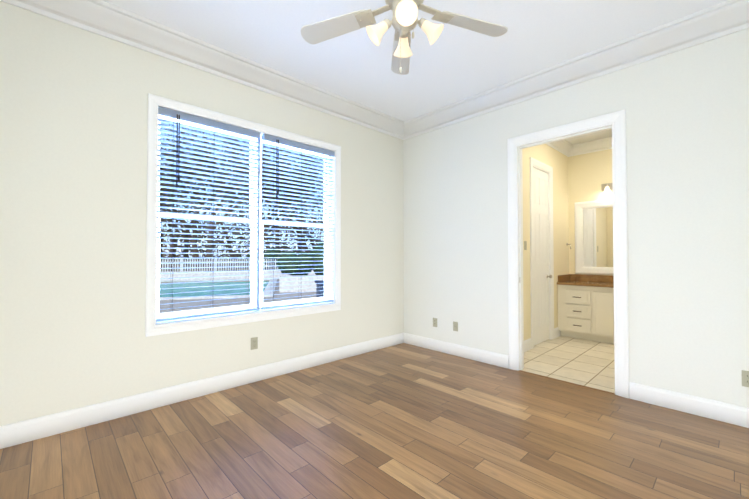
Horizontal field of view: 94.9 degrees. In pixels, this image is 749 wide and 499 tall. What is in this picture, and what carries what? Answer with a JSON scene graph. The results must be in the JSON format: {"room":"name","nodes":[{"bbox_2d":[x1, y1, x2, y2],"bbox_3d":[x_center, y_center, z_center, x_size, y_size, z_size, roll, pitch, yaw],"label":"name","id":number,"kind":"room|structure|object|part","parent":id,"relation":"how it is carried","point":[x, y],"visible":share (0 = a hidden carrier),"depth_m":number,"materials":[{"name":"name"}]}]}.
{"room":"empty bedroom","nodes":[
{"label":"empty bedroom","id":0,"kind":"room"},
{"bbox_2d":[0,1,403,425],"bbox_3d":[-1.272,-0.242,3.430,4.640,3.050,0.250,1,-1,-43],"label":"wall","id":1,"kind":"structure","parent":0,"point":[73,148],"depth_m":2.57,"materials":[{"name":"paint"}]},
{"bbox_2d":[0,332,403,448],"bbox_3d":[-1.180,1.211,3.310,4.400,0.140,0.016,1,-1,-43],"label":"baseboard","id":2,"kind":"structure","parent":1,"relation":"attached to","point":[17,433],"depth_m":2.80,"materials":[{"name":"white paint"}]},
{"bbox_2d":[0,0,407,139],"bbox_3d":[-1.141,-1.674,3.315,4.400,0.190,0.130,1,-1,-43],"label":"crown molding","id":3,"kind":"structure","parent":1,"relation":"attached to","point":[121,25],"depth_m":2.95,"materials":[{"name":"white paint"}]},
{"bbox_2d":[145,93,340,336],"bbox_3d":[-1.173,-0.268,3.473,1.946,1.943,0.235,1,-1,-43],"label":"window","id":4,"kind":"structure","parent":1,"relation":"in","point":[182,114],"depth_m":3.30,"materials":[{"name":"white paint"}]},
{"bbox_2d":[251,337,257,349],"bbox_3d":[-1.166,0.911,3.333,0.070,0.115,0.010,1,-1,-43],"label":"outlet","id":5,"kind":"object","parent":1,"relation":"attached to","point":[254,342],"visible":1,"depth_m":3.33,"materials":[{"name":"beige plastic"}]},
{"bbox_2d":[0,343,748,498],"bbox_3d":[0.156,1.308,1.899,4.400,0.100,3.900,1,-1,-43],"label":"floor","id":6,"kind":"structure","parent":0,"point":[403,421],"depth_m":2.23,"materials":[{"name":"brown wood"}]},
{"bbox_2d":[102,0,726,121],"bbox_3d":[1.018,-1.852,2.857,7.140,0.150,4.270,1,-1,-43],"label":"ceiling","id":7,"kind":"structure","parent":0,"point":[451,64],"depth_m":2.90,"materials":[{"name":"paint"}]},
{"bbox_2d":[301,0,507,74],"bbox_3d":[0.172,-1.396,1.938,1.275,0.791,1.277,1,-1,-43],"label":"ceiling fan","id":8,"kind":"object","parent":7,"relation":"hanging from","point":[404,21],"visible":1,"depth_m":2.06,"materials":[{"name":"beige"}]},
{"bbox_2d":[522,144,568,339],"bbox_3d":[2.299,-0.219,4.851,2.500,3.050,0.120,1,-1,-43],"label":"wall","id":9,"kind":"structure","parent":0,"point":[556,160],"depth_m":5.14,"materials":[{"name":"paint"}]},
{"bbox_2d":[529,157,553,348],"bbox_3d":[2.306,0.043,4.840,0.790,2.525,0.139,1,-1,-43],"label":"door frame","id":10,"kind":"structure","parent":9,"relation":"attached to","point":[539,165],"depth_m":4.99,"materials":[{"name":"white paint"}]},
{"bbox_2d":[524,327,559,351],"bbox_3d":[2.375,1.233,4.664,2.376,0.140,0.222,1,-1,-43],"label":"baseboard","id":11,"kind":"structure","parent":9,"relation":"attached to","point":[527,344],"depth_m":4.47,"materials":[{"name":"white paint"}]},
{"bbox_2d":[533,167,551,344],"bbox_3d":[2.343,0.088,4.800,0.576,2.410,0.102,1,-1,-43],"label":"closet door","id":12,"kind":"structure","parent":9,"relation":"in","point":[542,276],"depth_m":4.81,"materials":[{"name":"white paint"}]},
{"bbox_3d":[2.517,0.388,4.936,0.054,0.054,0.067,1,-1,-43],"label":"knob","id":13,"kind":"part","parent":12,"relation":"part of","materials":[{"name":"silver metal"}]},
{"bbox_2d":[547,139,572,155],"bbox_3d":[2.329,-1.600,4.748,2.130,0.152,0.104,1,-1,-43],"label":"crown molding","id":14,"kind":"structure","parent":9,"relation":"attached to","point":[566,148],"depth_m":5.30,"materials":[{"name":"white paint"}]},
{"bbox_2d":[558,274,568,281],"bbox_3d":[2.970,0.445,5.372,0.503,0.100,0.020,1,-1,-43],"label":"backsplash","id":15,"kind":"structure","parent":9,"relation":"attached to","point":[561,278],"depth_m":5.30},
{"bbox_2d":[519,370,614,393],"bbox_3d":[1.833,1.280,3.342,0.020,0.004,0.853,1,-1,-43],"label":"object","id":16,"kind":"structure","parent":0,"point":[568,382],"depth_m":3.30,"materials":[{"name":"brown wood"}]},
{"bbox_2d":[522,336,614,393],"bbox_3d":[3.130,1.340,3.863,2.620,0.100,2.660,1,-1,-43],"label":"floor","id":17,"kind":"structure","parent":0,"point":[588,363],"depth_m":3.96,"materials":[{"name":"beige tile"}]},
{"bbox_2d":[557,282,613,343],"bbox_3d":[3.525,0.912,4.744,0.595,0.785,1.684,1,-1,-43],"label":"bathroom vanity","id":18,"kind":"object","parent":17,"relation":"on","point":[585,307],"depth_m":4.90,"materials":[{"name":"paint"}]},
{"bbox_2d":[565,282,613,285],"bbox_3d":[3.532,0.502,4.758,0.575,0.035,1.684,1,-1,-43],"label":"countertop","id":19,"kind":"structure","parent":18,"relation":"on","point":[566,283],"depth_m":4.93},
{"bbox_2d":[403,28,748,407],"bbox_3d":[1.837,-0.242,3.435,0.120,3.050,4.020,1,-1,-43],"label":"wall","id":20,"kind":"structure","parent":0,"point":[687,133],"depth_m":2.86,"materials":[{"name":"paint"}]},
{"bbox_2d":[433,318,436,326],"bbox_3d":[0.781,0.943,4.436,0.010,0.115,0.070,1,-1,-43],"label":"outlet","id":21,"kind":"object","parent":20,"relation":"attached to","point":[434,322],"visible":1,"depth_m":4.43,"materials":[{"name":"beige plastic"}]},
{"bbox_2d":[453,321,457,331],"bbox_3d":[0.990,0.944,4.210,0.018,0.115,0.070,1,-1,-43],"label":"jack","id":22,"kind":"object","parent":20,"relation":"attached to","point":[455,326],"visible":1,"depth_m":4.21,"materials":[{"name":"beige plastic"}]},
{"bbox_2d":[404,333,508,368],"bbox_3d":[0.939,1.227,4.260,0.016,0.140,1.493,1,-1,-43],"label":"baseboard","id":23,"kind":"structure","parent":20,"relation":"attached to","point":[502,360],"depth_m":4.15,"materials":[{"name":"white paint"}]},
{"bbox_2d":[507,109,628,397],"bbox_3d":[1.869,0.035,3.397,0.158,2.495,1.059,1,-1,-43],"label":"door frame","id":24,"kind":"structure","parent":20,"relation":"attached to","point":[615,122],"depth_m":3.19,"materials":[{"name":"white paint"}]},
{"bbox_2d":[404,0,748,137],"bbox_3d":[1.705,-1.672,3.416,0.130,0.190,3.600,1,-1,-43],"label":"crown molding","id":25,"kind":"structure","parent":20,"relation":"attached to","point":[727,17],"depth_m":3.06,"materials":[{"name":"white paint"}]},
{"bbox_2d":[629,382,748,427],"bbox_3d":[2.627,1.198,2.479,0.016,0.140,1.280,1,-1,-43],"label":"baseboard","id":26,"kind":"structure","parent":20,"relation":"attached to","point":[734,414],"depth_m":2.65,"materials":[{"name":"white paint"}]},
{"bbox_2d":[742,370,748,386],"bbox_3d":[2.667,0.925,2.447,0.010,0.115,0.070,1,-1,-43],"label":"electrical outlet","id":27,"kind":"object","parent":20,"relation":"attached to","point":[745,378],"visible":1,"depth_m":2.46,"materials":[{"name":"beige plastic"}]},
{"bbox_2d":[565,129,611,144],"bbox_3d":[3.171,-1.725,3.869,2.380,0.070,2.540,1,-1,-43],"label":"ceiling","id":28,"kind":"structure","parent":0,"point":[591,137],"depth_m":5.12,"materials":[{"name":"paint"}]},
{"bbox_2d":[568,149,613,275],"bbox_3d":[4.078,-0.221,4.705,0.120,3.050,2.540,1,-1,-43],"label":"wall","id":29,"kind":"structure","parent":0,"point":[589,174],"depth_m":5.42,"materials":[{"name":"paint"}]},
{"bbox_2d":[567,137,611,156],"bbox_3d":[3.997,-1.601,4.650,0.104,0.152,2.540,1,-1,-43],"label":"crown molding","id":30,"kind":"structure","parent":29,"relation":"attached to","point":[605,143],"depth_m":5.31,"materials":[{"name":"white paint"}]},
{"bbox_2d":[569,274,613,281],"bbox_3d":[3.733,0.438,4.949,0.022,0.100,1.684,1,-1,-43],"label":"backsplash","id":31,"kind":"structure","parent":29,"relation":"attached to","point":[572,277],"depth_m":5.30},
{"bbox_2d":[574,199,613,274],"bbox_3d":[3.736,-0.190,4.938,0.055,1.145,1.550,1,-1,-43],"label":"bathroom mirror","id":32,"kind":"object","parent":29,"relation":"attached to","point":[593,237],"visible":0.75,"depth_m":5.32,"materials":[{"name":"beige mirror"}]},
{"bbox_2d":[601,183,612,192],"bbox_3d":[3.701,-0.931,4.918,0.148,0.144,0.800,1,-1,-43],"label":"sconce","id":33,"kind":"object","parent":29,"relation":"attached to","point":[607,188],"visible":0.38,"depth_m":5.15,"materials":[{"name":"white glass"}]},
{"label":"outside","id":34,"kind":"structure","parent":0,"visible":0},
{"bbox_2d":[159,124,323,312],"bbox_3d":[-18.571,-8.217,69.478,180.002,22.850,136.100,0,-1,-15],"label":"garden","id":35,"kind":"object","parent":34,"point":[267,289],"depth_m":25.19,"materials":[{"name":"plant"}]}
]}

